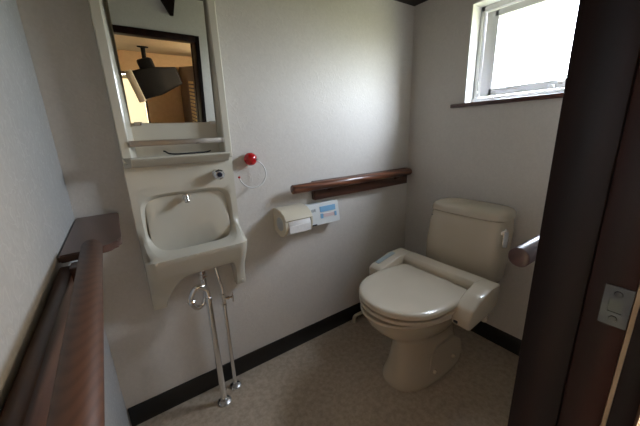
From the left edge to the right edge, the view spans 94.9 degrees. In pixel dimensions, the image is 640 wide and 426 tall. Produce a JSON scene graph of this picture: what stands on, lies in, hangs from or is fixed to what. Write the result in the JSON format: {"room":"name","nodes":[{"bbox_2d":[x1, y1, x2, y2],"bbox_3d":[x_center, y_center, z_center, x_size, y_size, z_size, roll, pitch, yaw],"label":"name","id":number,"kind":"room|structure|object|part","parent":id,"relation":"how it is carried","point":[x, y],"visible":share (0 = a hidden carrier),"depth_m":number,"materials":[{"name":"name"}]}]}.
{"room":"toilet room","nodes":[
{"label":"toilet room","id":0,"kind":"room"},
{"bbox_2d":[0,0,130,425],"bbox_3d":[-0.543,0.128,0.510,0.100,1.762,1.046,-12,18,-33],"label":"wall","id":1,"kind":"structure","parent":0,"point":[37,218],"depth_m":0.56,"materials":[{"name":"paint"}]},
{"bbox_2d":[0,239,104,425],"bbox_3d":[-0.366,0.194,0.446,0.095,0.152,0.605,-12,18,-33],"label":"handrail","id":2,"kind":"object","parent":1,"relation":"attached to","point":[59,379],"visible":1,"depth_m":0.34,"materials":[{"name":"brown wood"}]},
{"bbox_3d":[-0.352,0.135,0.444,0.040,0.040,0.600,-13,19,-34],"label":"rail","id":3,"kind":"part","parent":2,"relation":"part of","materials":[{"name":"brown wood"}]},
{"bbox_2d":[58,212,121,262],"bbox_3d":[-0.634,0.054,0.831,0.118,0.018,0.396,-12,18,-33],"label":"corner shelf","id":4,"kind":"object","parent":1,"relation":"attached to","point":[104,228],"visible":0.82,"depth_m":0.78,"materials":[{"name":"brown wood"}]},
{"bbox_2d":[16,0,413,425],"bbox_3d":[-0.153,-0.141,1.436,1.836,1.762,0.100,-12,18,-33],"label":"wall","id":5,"kind":"structure","parent":0,"point":[315,89],"depth_m":1.30,"materials":[{"name":"paint"}]},
{"bbox_2d":[87,0,246,310],"bbox_3d":[-0.486,-0.256,1.023,0.365,1.253,0.137,-12,18,-33],"label":"vanity unit","id":6,"kind":"object","parent":5,"relation":"attached to","point":[161,61],"visible":1,"depth_m":1.03,"materials":[{"name":"beige plastic"}]},
{"bbox_3d":[-0.520,-0.531,0.983,0.365,0.700,0.053,-12,18,-33],"label":"mirror panel","id":7,"kind":"part","parent":6,"relation":"part of","materials":[{"name":"beige plastic"}]},
{"bbox_2d":[107,0,215,124],"bbox_3d":[-0.513,-0.557,0.972,0.277,0.505,0.046,-12,18,-33],"label":"mirror","id":8,"kind":"object","parent":6,"relation":"attached to","point":[163,54],"depth_m":0.98,"materials":[{"name":"silver metal"}]},
{"bbox_2d":[122,157,246,310],"bbox_3d":[-0.472,0.081,1.115,0.365,0.553,0.137,-12,18,-33],"label":"basin","id":9,"kind":"object","parent":6,"relation":"in","point":[185,210],"depth_m":1.10,"materials":[{"name":"beige ceramic"}]},
{"bbox_3d":[-0.501,-0.055,1.101,0.025,0.034,0.037,-12,18,-33],"label":"spout","id":10,"kind":"part","parent":6,"relation":"part of","materials":[{"name":"silver metal"}]},
{"bbox_2d":[163,150,210,154],"bbox_3d":[-0.469,-0.219,1.046,0.157,0.018,0.023,-12,18,-33],"label":"wire hook","id":11,"kind":"object","parent":6,"relation":"on","point":[163,150],"visible":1,"depth_m":1.03,"materials":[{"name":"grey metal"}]},
{"bbox_2d":[187,271,230,407],"bbox_3d":[-0.449,0.517,1.189,0.079,0.646,0.098,9,19,34],"label":"drain pipe","id":12,"kind":"object","parent":6,"relation":"attached to","point":[224,400],"visible":0.94,"depth_m":1.17,"materials":[{"name":"silver metal"}]},
{"bbox_3d":[-0.393,-0.150,1.135,0.041,0.041,0.037,-12,18,-33],"label":"tap knob","id":13,"kind":"part","parent":6,"relation":"part of","materials":[{"name":"silver metal"}]},
{"bbox_2d":[214,267,240,389],"bbox_3d":[-0.401,0.481,1.285,0.065,0.661,0.058,-12,18,-33],"label":"supply pipe","id":14,"kind":"object","parent":6,"relation":"attached to","point":[235,384],"visible":0.86,"depth_m":1.28,"materials":[{"name":"silver metal"}]},
{"bbox_2d":[128,302,361,425],"bbox_3d":[-0.089,0.674,1.614,1.631,0.091,0.008,-12,18,-33],"label":"baseboard","id":15,"kind":"structure","parent":5,"relation":"attached to","point":[154,406],"depth_m":1.41,"materials":[{"name":"black plastic"}]},
{"bbox_2d":[238,153,265,187],"bbox_3d":[-0.291,-0.179,1.239,0.123,0.148,0.044,-12,18,-33],"label":"button","id":16,"kind":"object","parent":5,"relation":"attached to","point":[250,159],"visible":1,"depth_m":1.22,"materials":[{"name":"red plastic"}]},
{"bbox_2d":[273,203,312,236],"bbox_3d":[-0.125,0.034,1.361,0.146,0.126,0.120,-12,18,-33],"label":"paper holder","id":17,"kind":"object","parent":5,"relation":"attached to","point":[282,215],"visible":0.88,"depth_m":1.32,"materials":[{"name":"beige plastic"}]},
{"bbox_3d":[-0.177,0.046,1.329,0.014,0.123,0.117,-12,18,-33],"label":"arm","id":18,"kind":"part","parent":17,"relation":"part of","materials":[{"name":"beige plastic"}]},
{"bbox_2d":[287,217,310,235],"bbox_3d":[-0.117,0.043,1.359,0.112,0.104,0.106,-12,18,-33],"label":"toilet roll","id":19,"kind":"object","parent":17,"relation":"in","point":[297,226],"visible":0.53,"depth_m":1.32,"materials":[{"name":"white paper"}]},
{"bbox_2d":[305,199,339,226],"bbox_3d":[0.009,0.000,1.489,0.196,0.110,0.053,-12,18,-33],"label":"remote","id":20,"kind":"object","parent":5,"relation":"attached to","point":[327,211],"visible":0.84,"depth_m":1.48,"materials":[{"name":"white plastic"}]},
{"bbox_2d":[290,168,411,199],"bbox_3d":[0.203,-0.156,1.578,0.816,0.095,0.068,-12,18,-33],"label":"handrail","id":21,"kind":"object","parent":5,"relation":"attached to","point":[331,187],"visible":1,"depth_m":1.54,"materials":[{"name":"brown wood"}]},
{"bbox_2d":[137,314,639,425],"bbox_3d":[0.215,0.852,1.206,1.836,0.060,1.276,-12,18,-33],"label":"floor","id":22,"kind":"structure","parent":0,"point":[335,377],"depth_m":1.30,"materials":[{"name":"tile"}]},
{"bbox_2d":[351,311,362,322],"bbox_3d":[0.231,0.633,1.798,0.091,0.048,0.032,-12,18,-33],"label":"pipe elbow","id":23,"kind":"object","parent":22,"relation":"on","point":[353,320],"visible":0.93,"depth_m":1.78,"materials":[{"name":"beige plastic"}]},
{"bbox_2d":[359,197,516,391],"bbox_3d":[0.512,0.368,1.377,0.768,0.762,0.516,-12,18,-33],"label":"toilet","id":24,"kind":"object","parent":22,"relation":"on","point":[416,301],"visible":1,"depth_m":1.30,"materials":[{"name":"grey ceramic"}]},
{"bbox_3d":[0.371,0.362,1.271,0.407,0.016,0.385,-12,18,-33],"label":"bidet seat","id":25,"kind":"part","parent":24,"relation":"part of","materials":[{"name":"beige plastic"}]},
{"bbox_3d":[0.465,0.554,1.385,0.632,0.402,0.378,-12,18,-33],"label":"bowl","id":26,"kind":"part","parent":24,"relation":"part of","materials":[{"name":"beige ceramic"}]},
{"bbox_3d":[0.369,0.332,1.263,0.409,0.027,0.387,-12,18,-33],"label":"lid","id":27,"kind":"part","parent":24,"relation":"part of","materials":[{"name":"beige plastic"}]},
{"bbox_3d":[0.583,0.664,1.387,0.265,0.131,0.034,-12,18,-33],"label":"panel","id":28,"kind":"part","parent":24,"relation":"part of","materials":[{"name":"beige ceramic"}]},
{"bbox_3d":[0.734,0.158,1.478,0.206,0.325,0.374,-12,18,-33],"label":"tank","id":29,"kind":"part","parent":24,"relation":"part of","materials":[{"name":"beige ceramic"}]},
{"bbox_3d":[0.742,-0.028,1.438,0.182,0.049,0.368,-12,18,-33],"label":"tank lid","id":30,"kind":"part","parent":24,"relation":"part of","materials":[{"name":"beige ceramic"}]},
{"bbox_3d":[0.806,0.110,1.286,0.040,0.080,0.043,2,16,15],"label":"flush lever","id":31,"kind":"part","parent":24,"relation":"part of","materials":[{"name":"silver metal"}]},
{"bbox_2d":[395,0,427,5],"bbox_3d":[0.109,-0.916,0.777,1.836,0.060,1.146,-12,18,-33],"label":"crown molding","id":32,"kind":"structure","parent":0,"point":[409,2],"depth_m":1.54,"materials":[{"name":"brown wood"}]},
{"bbox_2d":[404,0,562,339],"bbox_3d":[0.898,-0.188,1.453,0.130,1.762,1.046,-12,18,-33],"label":"wall","id":33,"kind":"structure","parent":0,"point":[502,153],"depth_m":1.48,"materials":[{"name":"paint"}]},
{"bbox_2d":[470,321,521,355],"bbox_3d":[0.870,0.629,1.641,0.008,0.091,1.017,-12,18,-33],"label":"baseboard","id":34,"kind":"structure","parent":33,"relation":"attached to","point":[491,333],"depth_m":1.54,"materials":[{"name":"black plastic"}]},
{"bbox_2d":[450,93,562,107],"bbox_3d":[0.894,-0.495,1.283,0.090,0.018,0.649,-12,18,-33],"label":"trim","id":35,"kind":"structure","parent":33,"relation":"attached to","point":[555,95],"depth_m":1.29,"materials":[{"name":"brown wood"}]},
{"bbox_2d":[464,0,565,102],"bbox_3d":[0.915,-0.721,1.242,0.127,0.436,0.527,-12,18,-33],"label":"window","id":36,"kind":"structure","parent":33,"relation":"in","point":[486,15],"depth_m":1.40,"materials":[{"name":"white plastic"}]},
{"bbox_3d":[1.000,-0.532,1.168,0.034,0.056,0.150,-8,16,-19],"label":"handle","id":37,"kind":"part","parent":36,"relation":"part of","materials":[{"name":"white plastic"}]},
{"bbox_3d":[0.500,0.086,0.513,1.836,1.762,0.115,-12,18,-33],"label":"wall","id":38,"kind":"structure","parent":0,"visible":0},
{"bbox_2d":[508,234,539,266],"bbox_3d":[0.783,0.041,0.841,0.794,0.075,0.105,-12,18,-33],"label":"handrail","id":39,"kind":"object","parent":38,"relation":"attached to","point":[524,254],"visible":0.26,"depth_m":0.65,"materials":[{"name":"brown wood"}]},
{"bbox_2d":[507,0,639,425],"bbox_3d":[0.117,0.246,0.270,0.845,1.612,0.157,-12,18,-33],"label":"door","id":40,"kind":"structure","parent":38,"relation":"in","point":[579,360],"depth_m":0.42,"materials":[{"name":"brown wood"}]},
{"bbox_3d":[0.422,0.134,0.420,0.004,0.061,0.030,-12,18,-33],"label":"strike plate","id":41,"kind":"part","parent":40,"relation":"part of","materials":[{"name":"grey metal"}]},
{"bbox_3d":[0.154,0.259,0.217,0.845,1.612,0.026,-12,18,-33],"label":"hall casing","id":42,"kind":"part","parent":40,"relation":"part of","materials":[{"name":"brown wood"}]}
]}

